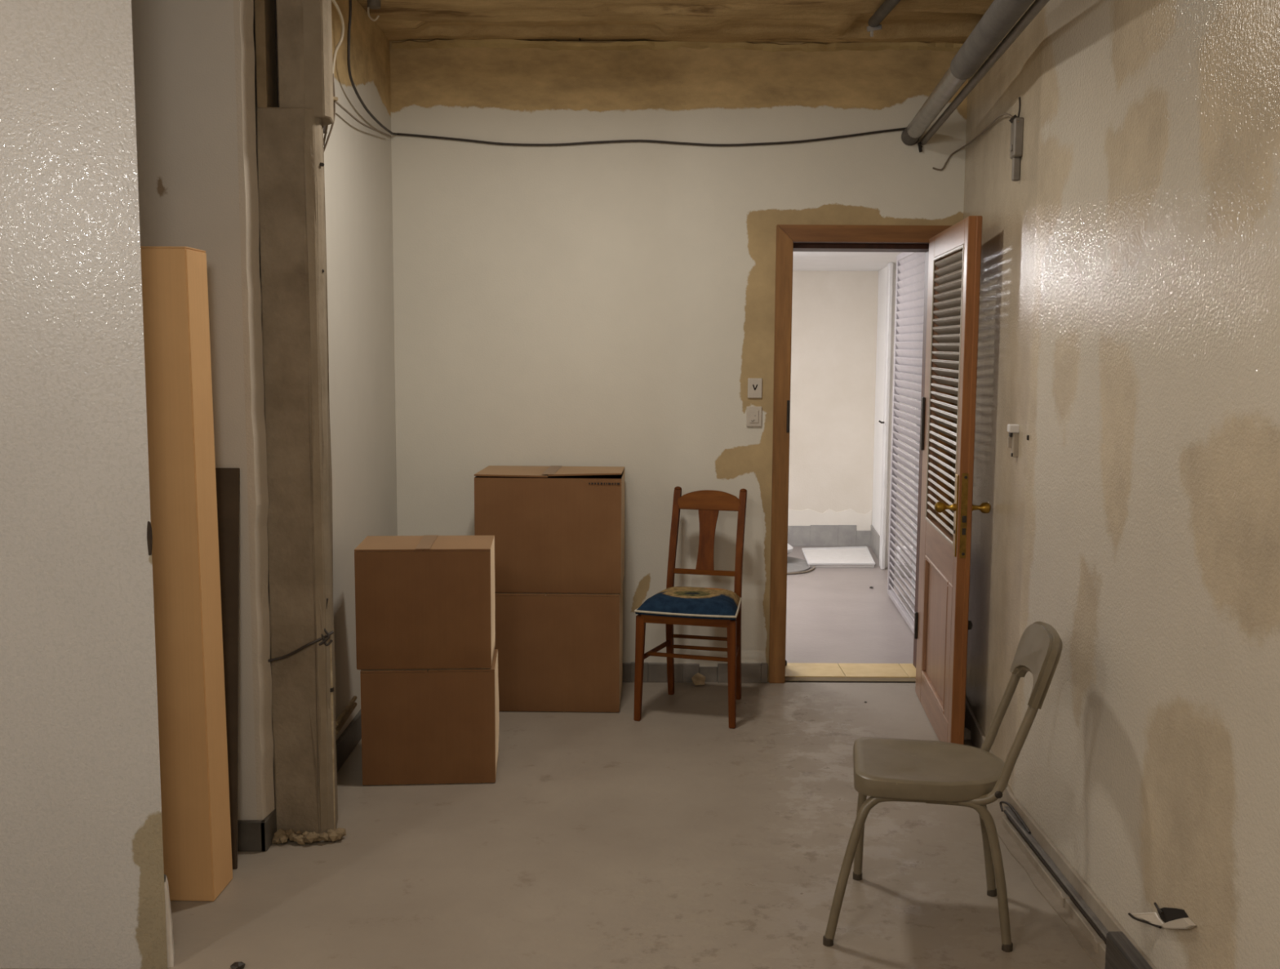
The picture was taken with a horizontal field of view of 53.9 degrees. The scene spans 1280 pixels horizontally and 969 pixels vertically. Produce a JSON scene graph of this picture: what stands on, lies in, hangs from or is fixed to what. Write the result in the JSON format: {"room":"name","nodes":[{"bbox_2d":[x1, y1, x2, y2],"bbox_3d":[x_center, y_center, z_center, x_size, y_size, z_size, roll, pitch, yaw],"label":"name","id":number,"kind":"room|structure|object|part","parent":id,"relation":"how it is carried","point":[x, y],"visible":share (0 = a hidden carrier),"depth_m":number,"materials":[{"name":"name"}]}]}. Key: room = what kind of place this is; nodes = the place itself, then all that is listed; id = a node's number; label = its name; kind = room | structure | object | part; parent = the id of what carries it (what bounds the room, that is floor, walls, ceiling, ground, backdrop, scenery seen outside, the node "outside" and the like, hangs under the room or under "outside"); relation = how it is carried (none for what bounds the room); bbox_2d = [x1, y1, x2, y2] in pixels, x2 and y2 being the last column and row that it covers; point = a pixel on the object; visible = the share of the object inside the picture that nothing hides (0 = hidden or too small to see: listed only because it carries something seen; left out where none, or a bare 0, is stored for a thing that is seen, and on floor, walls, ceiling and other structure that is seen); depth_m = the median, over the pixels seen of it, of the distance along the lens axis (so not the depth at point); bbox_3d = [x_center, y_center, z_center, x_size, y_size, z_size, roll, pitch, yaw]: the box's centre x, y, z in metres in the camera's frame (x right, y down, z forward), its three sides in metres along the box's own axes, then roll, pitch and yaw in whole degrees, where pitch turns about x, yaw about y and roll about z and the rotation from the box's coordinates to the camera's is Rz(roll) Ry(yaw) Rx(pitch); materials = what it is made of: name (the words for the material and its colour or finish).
{"room":"basement storage room","nodes":[
{"label":"basement storage room","id":0,"kind":"room"},
{"bbox_2d":[0,0,167,968],"bbox_3d":[-2.052,-0.230,3.007,1.786,2.850,0.105,0,6,0],"label":"wall partition","id":1,"kind":"structure","parent":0,"point":[82,868],"depth_m":2.99,"materials":[{"name":"paint"}]},
{"bbox_2d":[146,520,152,555],"bbox_3d":[-1.165,0.128,2.993,0.014,0.083,0.007,0,6,0],"label":"notch","id":2,"kind":"object","parent":1,"relation":"attached to","point":[149,536],"visible":1,"depth_m":2.99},
{"bbox_2d":[164,874,174,968],"bbox_3d":[-1.177,1.083,3.143,0.025,0.220,0.076,-3,7,-29],"label":"trim","id":3,"kind":"structure","parent":1,"relation":"attached to","point":[169,928],"depth_m":3.11,"materials":[{"name":"white paint"}]},
{"bbox_2d":[131,0,272,820],"bbox_3d":[-2.021,-0.313,3.755,1.755,2.850,0.130,0,6,0],"label":"wall","id":4,"kind":"structure","parent":0,"point":[184,51],"depth_m":3.63,"materials":[{"name":"paint"}]},
{"bbox_2d":[233,0,275,819],"bbox_3d":[-1.133,-0.353,3.726,0.024,2.755,0.095,2,7,16],"label":"trim","id":5,"kind":"structure","parent":4,"relation":"attached to","point":[243,10],"depth_m":3.73,"materials":[{"name":"paint"}]},
{"bbox_2d":[237,808,276,851],"bbox_3d":[-2.021,1.059,3.881,1.771,0.095,0.111,0,6,0],"label":"baseboard","id":6,"kind":"structure","parent":4,"relation":"attached to","point":[252,835],"depth_m":3.83,"materials":[{"name":"grey paint"}]},
{"bbox_2d":[253,0,397,806],"bbox_3d":[-1.158,-0.426,4.813,0.120,2.850,1.660,0,6,0],"label":"wall","id":7,"kind":"structure","parent":0,"point":[357,157],"depth_m":4.88,"materials":[{"name":"paint"}]},
{"bbox_2d":[253,0,337,833],"bbox_3d":[-1.027,-0.327,3.934,0.213,2.850,0.318,0,6,0],"label":"pillar","id":8,"kind":"structure","parent":7,"relation":"attached to","point":[295,108],"depth_m":3.79,"materials":[{"name":"concrete"}]},
{"bbox_2d":[267,598,333,662],"bbox_3d":[-1.040,0.448,3.862,0.198,0.192,0.038,-1,7,-16],"label":"wire","id":9,"kind":"object","parent":8,"relation":"attached to","point":[327,636],"visible":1,"depth_m":3.86,"materials":[{"name":"black metal"}]},
{"bbox_2d":[323,124,328,146],"bbox_3d":[-0.984,-1.173,3.945,0.027,0.220,0.007,0,6,0],"label":"wire","id":10,"kind":"object","parent":7,"relation":"attached to","point":[326,126],"visible":0.27,"depth_m":3.95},
{"bbox_2d":[324,73,335,151],"bbox_3d":[-0.977,-1.160,3.947,0.048,0.246,0.007,0,6,0],"label":"wire","id":11,"kind":"object","parent":7,"relation":"attached to","point":[334,91],"visible":0.7,"depth_m":3.94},
{"bbox_2d":[329,643,335,829],"bbox_3d":[-0.966,0.790,3.942,0.022,0.618,0.022,0,6,0],"label":"conduit","id":12,"kind":"object","parent":7,"relation":"attached to","point":[331,689],"visible":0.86,"depth_m":3.93,"materials":[{"name":"paint"}]},
{"bbox_2d":[333,96,337,101],"bbox_3d":[-0.966,-1.203,3.927,0.050,0.013,0.012,-4,8,-37],"label":"clip","id":13,"kind":"object","parent":7,"relation":"attached to","point":[335,99],"visible":0.4,"depth_m":3.93,"materials":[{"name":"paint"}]},
{"bbox_2d":[335,695,357,726],"bbox_3d":[-1.070,0.822,4.583,0.016,0.025,0.301,0,6,0],"label":"conduit","id":14,"kind":"object","parent":7,"relation":"attached to","point":[353,700],"visible":0.88,"depth_m":4.57,"materials":[{"name":"paint"}]},
{"bbox_2d":[335,702,357,733],"bbox_3d":[-1.080,0.856,4.627,0.016,0.030,0.305,0,6,0],"label":"conduit","id":15,"kind":"object","parent":7,"relation":"attached to","point":[345,717],"visible":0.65,"depth_m":4.61,"materials":[{"name":"paint"}]},
{"bbox_2d":[336,709,361,772],"bbox_3d":[-1.102,0.940,4.975,0.026,0.100,1.640,0,6,0],"label":"baseboard","id":16,"kind":"structure","parent":7,"relation":"attached to","point":[348,740],"depth_m":4.72,"materials":[{"name":"grey paint"}]},
{"bbox_2d":[0,680,1098,968],"bbox_3d":[-0.658,1.374,1.904,4.500,0.080,7.880,0,6,0],"label":"floor","id":17,"kind":"structure","parent":0,"point":[675,837],"depth_m":3.74,"materials":[{"name":"grey paint"}]},
{"bbox_2d":[140,246,232,901],"bbox_3d":[-1.281,0.257,3.469,0.223,1.788,0.163,0,6,0],"label":"wooden board","id":18,"kind":"object","parent":17,"relation":"on","point":[197,864],"visible":0.6,"depth_m":3.41,"materials":[{"name":"brown wood"}]},
{"bbox_2d":[215,467,239,868],"bbox_3d":[-1.313,0.540,3.708,0.262,1.173,0.138,0,6,0],"label":"leaning board","id":19,"kind":"object","parent":17,"relation":"on","point":[228,479],"visible":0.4,"depth_m":3.70,"materials":[{"name":"brown wood"}]},
{"bbox_2d":[230,961,244,968],"bbox_3d":[-0.995,1.190,3.121,0.032,0.014,0.036,6,8,41],"label":"crumb","id":20,"kind":"object","parent":17,"relation":"on","point":[236,965],"visible":1,"depth_m":3.11,"materials":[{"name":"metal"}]},
{"bbox_2d":[271,827,346,844],"bbox_3d":[-1.030,1.091,3.910,0.223,0.046,0.083,0,6,0],"label":"rubble","id":21,"kind":"object","parent":17,"relation":"on","point":[282,836],"visible":1,"depth_m":3.90,"materials":[{"name":"beige stone"}]},
{"bbox_2d":[360,648,498,785],"bbox_3d":[-0.749,0.833,4.543,0.478,0.410,0.310,0,6,-4],"label":"cardboard box","id":22,"kind":"object","parent":17,"relation":"on","point":[435,726],"visible":0.92,"depth_m":4.39,"materials":[{"name":"brown cardboard"}]},
{"bbox_2d":[354,535,495,670],"bbox_3d":[-0.759,0.414,4.505,0.475,0.424,0.323,0,6,-4],"label":"cardboard box","id":23,"kind":"object","parent":22,"relation":"on","point":[422,602],"visible":1,"depth_m":4.35,"materials":[{"name":"brown cardboard"}]},
{"bbox_2d":[494,583,622,712],"bbox_3d":[-0.389,0.683,5.485,0.626,0.503,0.441,0,6,1],"label":"cardboard box","id":24,"kind":"object","parent":17,"relation":"on","point":[557,652],"visible":0.61,"depth_m":5.27,"materials":[{"name":"brown cardboard"}]},
{"bbox_2d":[474,465,624,593],"bbox_3d":[-0.378,0.178,5.439,0.620,0.506,0.451,0,6,1],"label":"cardboard box","id":25,"kind":"object","parent":24,"relation":"on","point":[555,529],"visible":0.92,"depth_m":5.22,"materials":[{"name":"brown cardboard"}]},
{"bbox_2d":[633,486,746,728],"bbox_3d":[0.243,0.497,5.334,0.424,0.918,0.552,2,7,14],"label":"wooden chair","id":26,"kind":"object","parent":17,"relation":"on","point":[678,605],"visible":1,"depth_m":5.32,"materials":[{"name":"red wood"}]},
{"bbox_3d":[0.000,0.753,5.177,0.041,0.441,0.043,2,7,14],"label":"leg","id":27,"kind":"part","parent":26,"relation":"part of","materials":[{"name":"red wood"}]},
{"bbox_3d":[0.148,0.471,5.556,0.034,0.918,0.164,2,7,14],"label":"post","id":28,"kind":"part","parent":26,"relation":"part of","materials":[{"name":"red wood"}]},
{"bbox_3d":[0.185,0.547,5.105,0.370,0.044,0.022,2,7,14],"label":"seat rail","id":29,"kind":"part","parent":26,"relation":"part of","materials":[{"name":"red wood"}]},
{"bbox_2d":[635,586,740,619],"bbox_3d":[0.225,0.482,5.255,0.416,0.068,0.386,2,7,14],"label":"seat cushion","id":30,"kind":"object","parent":26,"relation":"on","point":[678,602],"depth_m":5.12,"materials":[{"name":"blue fabric"}]},
{"bbox_3d":[0.280,0.381,5.463,0.290,0.022,0.016,2,7,14],"label":"rail","id":31,"kind":"part","parent":26,"relation":"part of","materials":[{"name":"red wood"}]},
{"bbox_3d":[0.305,0.068,5.522,0.280,0.084,0.047,2,7,14],"label":"crest rail","id":32,"kind":"part","parent":26,"relation":"part of","materials":[{"name":"red wood"}]},
{"bbox_3d":[0.369,0.765,5.085,0.041,0.441,0.043,2,7,14],"label":"leg","id":33,"kind":"part","parent":26,"relation":"part of","materials":[{"name":"red wood"}]},
{"bbox_3d":[0.434,0.481,5.485,0.034,0.918,0.164,2,7,14],"label":"post","id":34,"kind":"part","parent":26,"relation":"part of","materials":[{"name":"red wood"}]},
{"bbox_2d":[691,672,705,685],"bbox_3d":[0.268,0.885,5.742,0.059,0.056,0.071,2,7,18],"label":"crumb","id":35,"kind":"object","parent":17,"relation":"on","point":[698,678],"visible":1,"depth_m":5.72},
{"bbox_2d":[822,621,1062,951],"bbox_3d":[0.801,0.772,3.381,0.590,0.807,0.449,1,6,9],"label":"metal chair","id":36,"kind":"object","parent":17,"relation":"on","point":[885,769],"visible":1,"depth_m":3.25,"materials":[{"name":"beige metal"}]},
{"bbox_3d":[0.695,0.953,3.586,0.187,0.395,0.060,4,7,30],"label":"leg","id":37,"kind":"part","parent":36,"relation":"part of","materials":[{"name":"beige metal"}]},
{"bbox_3d":[0.606,0.990,3.261,0.262,0.397,0.044,0,6,-5],"label":"leg","id":38,"kind":"part","parent":36,"relation":"part of","materials":[{"name":"beige metal"}]},
{"bbox_3d":[0.779,0.760,3.383,0.405,0.050,0.372,1,6,9],"label":"seat","id":39,"kind":"part","parent":36,"relation":"part of","materials":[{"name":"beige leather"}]},
{"bbox_3d":[0.846,0.994,3.238,0.227,0.393,0.040,1,6,9],"label":"leg","id":40,"kind":"part","parent":36,"relation":"part of","materials":[{"name":"beige metal"}]},
{"bbox_3d":[0.894,0.961,3.545,0.228,0.393,0.032,1,6,5],"label":"leg","id":41,"kind":"part","parent":36,"relation":"part of","materials":[{"name":"beige metal"}]},
{"bbox_3d":[1.046,0.465,3.308,0.097,0.177,0.370,1,6,9],"label":"backrest","id":42,"kind":"part","parent":36,"relation":"part of","materials":[{"name":"beige metal"}]},
{"bbox_2d":[964,727,970,739],"bbox_3d":[1.282,0.981,4.967,0.051,0.048,0.057,0,6,0],"label":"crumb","id":43,"kind":"object","parent":17,"relation":"on","point":[966,731],"visible":0.59,"depth_m":4.95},
{"bbox_2d":[356,0,993,43],"bbox_3d":[-0.641,-1.570,1.577,4.500,0.169,7.880,0,6,0],"label":"ceiling","id":44,"kind":"structure","parent":0,"point":[722,21],"depth_m":5.15,"materials":[{"name":"wood"}]},
{"bbox_2d":[331,0,344,73],"bbox_3d":[-1.036,-1.513,4.266,0.037,0.251,0.216,0,6,0],"label":"wire","id":45,"kind":"object","parent":44,"relation":"hanging from","point":[334,2],"visible":0.85,"depth_m":4.31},
{"bbox_2d":[366,0,381,21],"bbox_3d":[-1.022,-1.826,4.840,0.051,0.092,0.050,0,6,0],"label":"ceiling hook","id":46,"kind":"object","parent":44,"relation":"hanging from","point":[371,4],"visible":1,"depth_m":4.83,"materials":[{"name":"white metal"}]},
{"bbox_2d":[866,0,900,36],"bbox_3d":[0.941,-1.811,4.819,0.059,0.078,0.505,0,6,0],"label":"pipe","id":47,"kind":"object","parent":44,"relation":"attached to","point":[887,6],"visible":1,"depth_m":4.89,"materials":[{"name":"metal"}]},
{"bbox_2d":[389,40,968,683],"bbox_3d":[0.163,-0.527,5.792,2.520,2.850,0.310,0,6,0],"label":"wall","id":48,"kind":"structure","parent":0,"point":[607,304],"depth_m":5.58,"materials":[{"name":"paint"}]},
{"bbox_2d":[346,0,906,146],"bbox_3d":[0.059,-1.661,4.946,2.263,0.489,1.108,0,6,0],"label":"cable","id":49,"kind":"object","parent":48,"relation":"attached to","point":[369,113],"visible":1,"depth_m":5.51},
{"bbox_2d":[335,101,391,137],"bbox_3d":[-1.059,-1.399,4.826,0.010,0.058,1.100,0,6,0],"label":"wire","id":50,"kind":"object","parent":49,"relation":"attached to","point":[336,102],"visible":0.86,"depth_m":4.73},
{"bbox_2d":[391,39,963,52],"bbox_3d":[0.161,-1.909,5.464,2.480,0.055,0.038,0,6,0],"label":"trim","id":51,"kind":"structure","parent":48,"relation":"attached to","point":[553,45],"depth_m":5.47,"materials":[{"name":"paint"}]},
{"bbox_2d":[622,662,768,683],"bbox_3d":[-0.258,0.859,5.787,1.685,0.091,0.026,0,6,0],"label":"baseboard","id":52,"kind":"structure","parent":48,"relation":"attached to","point":[652,672],"depth_m":5.78,"materials":[{"name":"grey paint"}]},
{"bbox_2d":[746,406,761,426],"bbox_3d":[0.512,-0.305,5.654,0.069,0.091,0.017,0,6,0],"label":"switch plate","id":53,"kind":"object","parent":48,"relation":"attached to","point":[753,414],"visible":1,"depth_m":5.65,"materials":[{"name":"beige plastic"}]},
{"bbox_2d":[747,377,762,398],"bbox_3d":[0.514,-0.431,5.642,0.064,0.089,0.014,0,6,0],"label":"switch plate","id":54,"kind":"object","parent":48,"relation":"attached to","point":[754,384],"visible":1,"depth_m":5.64,"materials":[{"name":"beige plastic"}]},
{"bbox_2d":[785,662,915,681],"bbox_3d":[1.010,0.903,5.976,0.690,0.036,0.320,0,6,0],"label":"threshold","id":55,"kind":"object","parent":48,"relation":"attached to","point":[816,672],"depth_m":5.95,"materials":[{"name":"yellow tile"}]},
{"bbox_2d":[768,224,959,683],"bbox_3d":[1.000,-0.132,5.822,0.806,2.068,0.336,0,6,0],"label":"trim","id":56,"kind":"structure","parent":48,"relation":"attached to","point":[790,238],"depth_m":5.66,"materials":[{"name":"brown wood"}]},
{"bbox_3d":[0.634,-0.117,5.674,0.074,2.066,0.030,0,6,0],"label":"jamb casing","id":57,"kind":"part","parent":56,"relation":"part of","materials":[{"name":"brown wood"}]},
{"bbox_3d":[0.663,-0.304,5.637,0.013,0.144,0.006,0,6,0],"label":"strike plate","id":58,"kind":"part","parent":56,"relation":"part of","materials":[{"name":"metal"}]},
{"bbox_3d":[1.005,-1.107,5.564,0.802,0.074,0.030,0,6,0],"label":"head casing","id":59,"kind":"part","parent":56,"relation":"part of","materials":[{"name":"brown wood"}]},
{"bbox_3d":[1.366,-0.112,5.674,0.074,2.066,0.030,0,6,0],"label":"jamb casing","id":60,"kind":"part","parent":56,"relation":"part of","materials":[{"name":"brown wood"}]},
{"bbox_2d":[914,215,991,744],"bbox_3d":[1.215,-0.010,5.034,0.202,1.994,0.973,1,6,5],"label":"door","id":61,"kind":"structure","parent":56,"relation":"attached to","point":[942,624],"depth_m":4.82,"materials":[{"name":"brown wood"}]},
{"bbox_3d":[1.207,0.920,5.095,0.042,0.131,0.728,1,6,5],"label":"rail","id":62,"kind":"part","parent":61,"relation":"part of","materials":[{"name":"brown wood"}]},
{"bbox_3d":[1.198,0.592,5.102,0.018,0.520,0.607,1,6,5],"label":"panel moulding","id":63,"kind":"part","parent":61,"relation":"part of","materials":[{"name":"brown wood"}]},
{"bbox_3d":[1.213,0.592,5.102,0.017,0.530,0.620,1,6,5],"label":"panel","id":64,"kind":"part","parent":61,"relation":"part of","materials":[{"name":"brown wood"}]},
{"bbox_3d":[1.210,0.264,5.022,0.042,0.150,0.728,1,6,5],"label":"rail","id":65,"kind":"part","parent":61,"relation":"part of","materials":[{"name":"brown wood"}]},
{"bbox_3d":[1.116,0.083,4.608,0.076,0.042,0.042,1,6,5],"label":"knob","id":66,"kind":"part","parent":61,"relation":"part of","materials":[{"name":"gold metal"}]},
{"bbox_3d":[1.217,-0.950,4.887,0.042,0.093,0.728,1,6,5],"label":"rail","id":67,"kind":"part","parent":61,"relation":"part of","materials":[{"name":"brown wood"}]},
{"bbox_3d":[1.176,0.114,4.564,0.028,0.310,0.003,1,6,5],"label":"lock plate","id":68,"kind":"part","parent":61,"relation":"part of","materials":[{"name":"gold metal"}]},
{"bbox_3d":[1.241,0.085,4.598,0.076,0.042,0.042,1,6,5],"label":"knob","id":69,"kind":"part","parent":61,"relation":"part of","materials":[{"name":"gold metal"}]},
{"bbox_2d":[917,142,922,152],"bbox_3d":[1.226,-1.477,5.521,0.020,0.043,0.022,0,6,0],"label":"clip","id":70,"kind":"object","parent":48,"relation":"attached to","point":[920,146],"visible":1,"depth_m":5.51,"materials":[{"name":"metal"}]},
{"bbox_2d":[901,0,1034,146],"bbox_3d":[0.893,-1.163,2.252,0.085,0.085,6.610,1,6,5],"label":"ceiling pipe","id":71,"kind":"object","parent":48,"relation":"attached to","point":[1002,15],"visible":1,"depth_m":3.87,"materials":[{"name":"metal"}]},
{"bbox_2d":[920,0,1049,145],"bbox_3d":[0.956,-1.147,2.309,0.027,0.028,6.500,1,6,5],"label":"pipe","id":72,"kind":"object","parent":71,"relation":"attached to","point":[1035,8],"visible":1,"depth_m":3.94,"materials":[{"name":"grey metal"}]},
{"bbox_2d":[788,271,878,514],"bbox_3d":[0.503,-0.580,9.680,3.800,2.100,0.130,0,6,0],"label":"wall","id":73,"kind":"structure","parent":0,"point":[834,313],"depth_m":9.60,"materials":[{"name":"beige paint"}]},
{"bbox_2d":[787,524,871,546],"bbox_3d":[0.193,0.384,9.719,3.190,0.173,0.025,0,6,0],"label":"baseboard","id":74,"kind":"structure","parent":73,"relation":"attached to","point":[841,535],"depth_m":9.71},
{"bbox_2d":[787,508,871,530],"bbox_3d":[0.191,0.268,9.711,3.185,0.205,0.020,0,6,0],"label":"trim","id":75,"kind":"structure","parent":73,"relation":"attached to","point":[806,517],"depth_m":9.70,"materials":[{"name":"white paint"}]},
{"bbox_2d":[792,251,901,271],"bbox_3d":[0.508,-1.471,7.745,3.800,0.100,3.780,0,6,0],"label":"ceiling","id":76,"kind":"structure","parent":0,"point":[802,260],"depth_m":8.38,"materials":[{"name":"white paint"}]},
{"bbox_2d":[785,546,915,663],"bbox_3d":[0.496,0.705,7.986,3.800,0.080,3.780,0,6,0],"label":"floor","id":77,"kind":"structure","parent":0,"point":[833,615],"depth_m":7.18,"materials":[{"name":"paint"}]},
{"bbox_2d":[786,556,810,572],"bbox_3d":[0.927,0.561,8.896,0.560,0.010,0.720,0,6,0],"label":"mat","id":78,"kind":"object","parent":77,"relation":"on","point":[793,564],"visible":0.29,"depth_m":8.82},
{"bbox_2d":[787,543,793,554],"bbox_3d":[0.927,0.475,8.987,0.330,0.142,0.330,0,6,0],"label":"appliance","id":79,"kind":"object","parent":78,"relation":"on","point":[790,548],"visible":0.09,"depth_m":8.91,"materials":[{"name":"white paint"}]},
{"bbox_2d":[786,565,815,574],"bbox_3d":[0.989,0.594,8.580,0.586,0.014,0.161,-3,7,-26],"label":"cord","id":80,"kind":"object","parent":77,"relation":"on","point":[814,567],"visible":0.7,"depth_m":8.55,"materials":[{"name":"grey rubber"}]},
{"bbox_2d":[801,546,875,567],"bbox_3d":[1.444,0.524,9.154,0.546,0.033,0.760,0,6,0],"label":"tray","id":81,"kind":"object","parent":77,"relation":"on","point":[859,556],"visible":1,"depth_m":9.10,"materials":[{"name":"white paint"}]},
{"bbox_2d":[894,546,912,577],"bbox_3d":[1.792,0.518,8.468,0.130,0.200,0.120,0,6,0],"label":"block","id":82,"kind":"object","parent":77,"relation":"on","point":[898,547],"visible":0.38,"depth_m":8.42,"materials":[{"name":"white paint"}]},
{"bbox_2d":[871,263,917,566],"bbox_3d":[2.061,-0.514,9.173,0.685,2.100,0.910,0,6,0],"label":"wall","id":83,"kind":"structure","parent":0,"point":[882,273],"depth_m":9.15,"materials":[{"name":"white paint"}]},
{"bbox_2d":[870,524,879,560],"bbox_3d":[1.745,0.445,9.259,0.015,0.170,0.914,1,6,5],"label":"baseboard","id":84,"kind":"structure","parent":83,"relation":"attached to","point":[875,537],"depth_m":9.34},
{"bbox_2d":[879,262,894,569],"bbox_3d":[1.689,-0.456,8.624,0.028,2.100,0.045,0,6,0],"label":"trim","id":85,"kind":"structure","parent":83,"relation":"attached to","point":[890,288],"depth_m":8.61,"materials":[{"name":"white paint"}]},
{"bbox_2d":[911,366,921,602],"bbox_3d":[2.011,-0.252,6.808,0.780,2.100,1.650,0,6,0],"label":"wall","id":86,"kind":"structure","parent":0,"point":[917,467],"depth_m":7.63,"materials":[{"name":"white paint"}]},
{"bbox_2d":[887,252,925,634],"bbox_3d":[1.515,-0.284,7.087,0.034,2.073,1.253,1,6,4],"label":"door","id":87,"kind":"structure","parent":86,"relation":"in","point":[910,266],"depth_m":7.17,"materials":[{"name":"white paint"}]},
{"bbox_3d":[1.509,0.729,7.202,0.034,0.033,1.158,1,6,4],"label":"rail","id":88,"kind":"part","parent":87,"relation":"part of","materials":[{"name":"white paint"}]},
{"bbox_3d":[1.521,-1.295,6.977,0.034,0.040,1.158,1,6,4],"label":"rail","id":89,"kind":"part","parent":87,"relation":"part of","materials":[{"name":"white paint"}]},
{"bbox_2d":[952,0,1279,968],"bbox_3d":[1.294,-0.070,1.734,0.284,2.850,7.866,0,6,2],"label":"wall","id":90,"kind":"structure","parent":0,"point":[1129,311],"depth_m":3.04,"materials":[{"name":"paint"}]},
{"bbox_2d":[932,113,1018,170],"bbox_3d":[1.319,-1.327,4.814,0.126,0.139,1.452,1,6,2],"label":"wire","id":91,"kind":"object","parent":90,"relation":"attached to","point":[1002,114],"visible":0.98,"depth_m":5.10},
{"bbox_2d":[1007,424,1019,457],"bbox_3d":[1.217,-0.143,4.111,0.034,0.106,0.040,1,6,7],"label":"bracket","id":92,"kind":"object","parent":90,"relation":"attached to","point":[1013,429],"visible":1,"depth_m":4.09,"materials":[{"name":"white paint"}]},
{"bbox_2d":[1008,114,1023,181],"bbox_3d":[1.235,-1.109,4.151,0.044,0.214,0.072,1,6,7],"label":"junction box","id":93,"kind":"object","parent":90,"relation":"attached to","point":[1016,128],"visible":1,"depth_m":4.12,"materials":[{"name":"metal"}]},
{"bbox_2d":[1017,97,1021,117],"bbox_3d":[1.252,-1.241,4.159,0.010,0.080,0.039,3,7,20],"label":"wire tail","id":94,"kind":"object","parent":93,"relation":"attached to","point":[1020,104],"visible":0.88,"depth_m":4.15,"materials":[{"name":"metal"}]},
{"bbox_2d":[964,739,1105,968],"bbox_3d":[1.171,1.374,1.611,0.161,0.006,7.101,0,6,1],"label":"trim","id":95,"kind":"structure","parent":90,"relation":"attached to","point":[993,808],"depth_m":3.62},
{"bbox_2d":[964,697,1156,968],"bbox_3d":[1.220,1.294,1.886,0.176,0.105,7.863,0,6,2],"label":"baseboard","id":96,"kind":"structure","parent":90,"relation":"attached to","point":[1095,904],"depth_m":3.62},
{"bbox_2d":[999,800,1152,968],"bbox_3d":[1.166,1.381,1.066,0.051,0.112,6.115,0,6,0],"label":"baseboard","id":97,"kind":"structure","parent":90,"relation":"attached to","point":[1117,952],"depth_m":3.40,"materials":[{"name":"metal"}]},
{"bbox_2d":[1128,902,1195,928],"bbox_3d":[1.197,0.989,2.868,0.040,0.111,0.279,0,6,-6],"label":"wall outlet","id":98,"kind":"object","parent":90,"relation":"attached to","point":[1173,917],"visible":1,"depth_m":2.87,"materials":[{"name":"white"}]}
]}

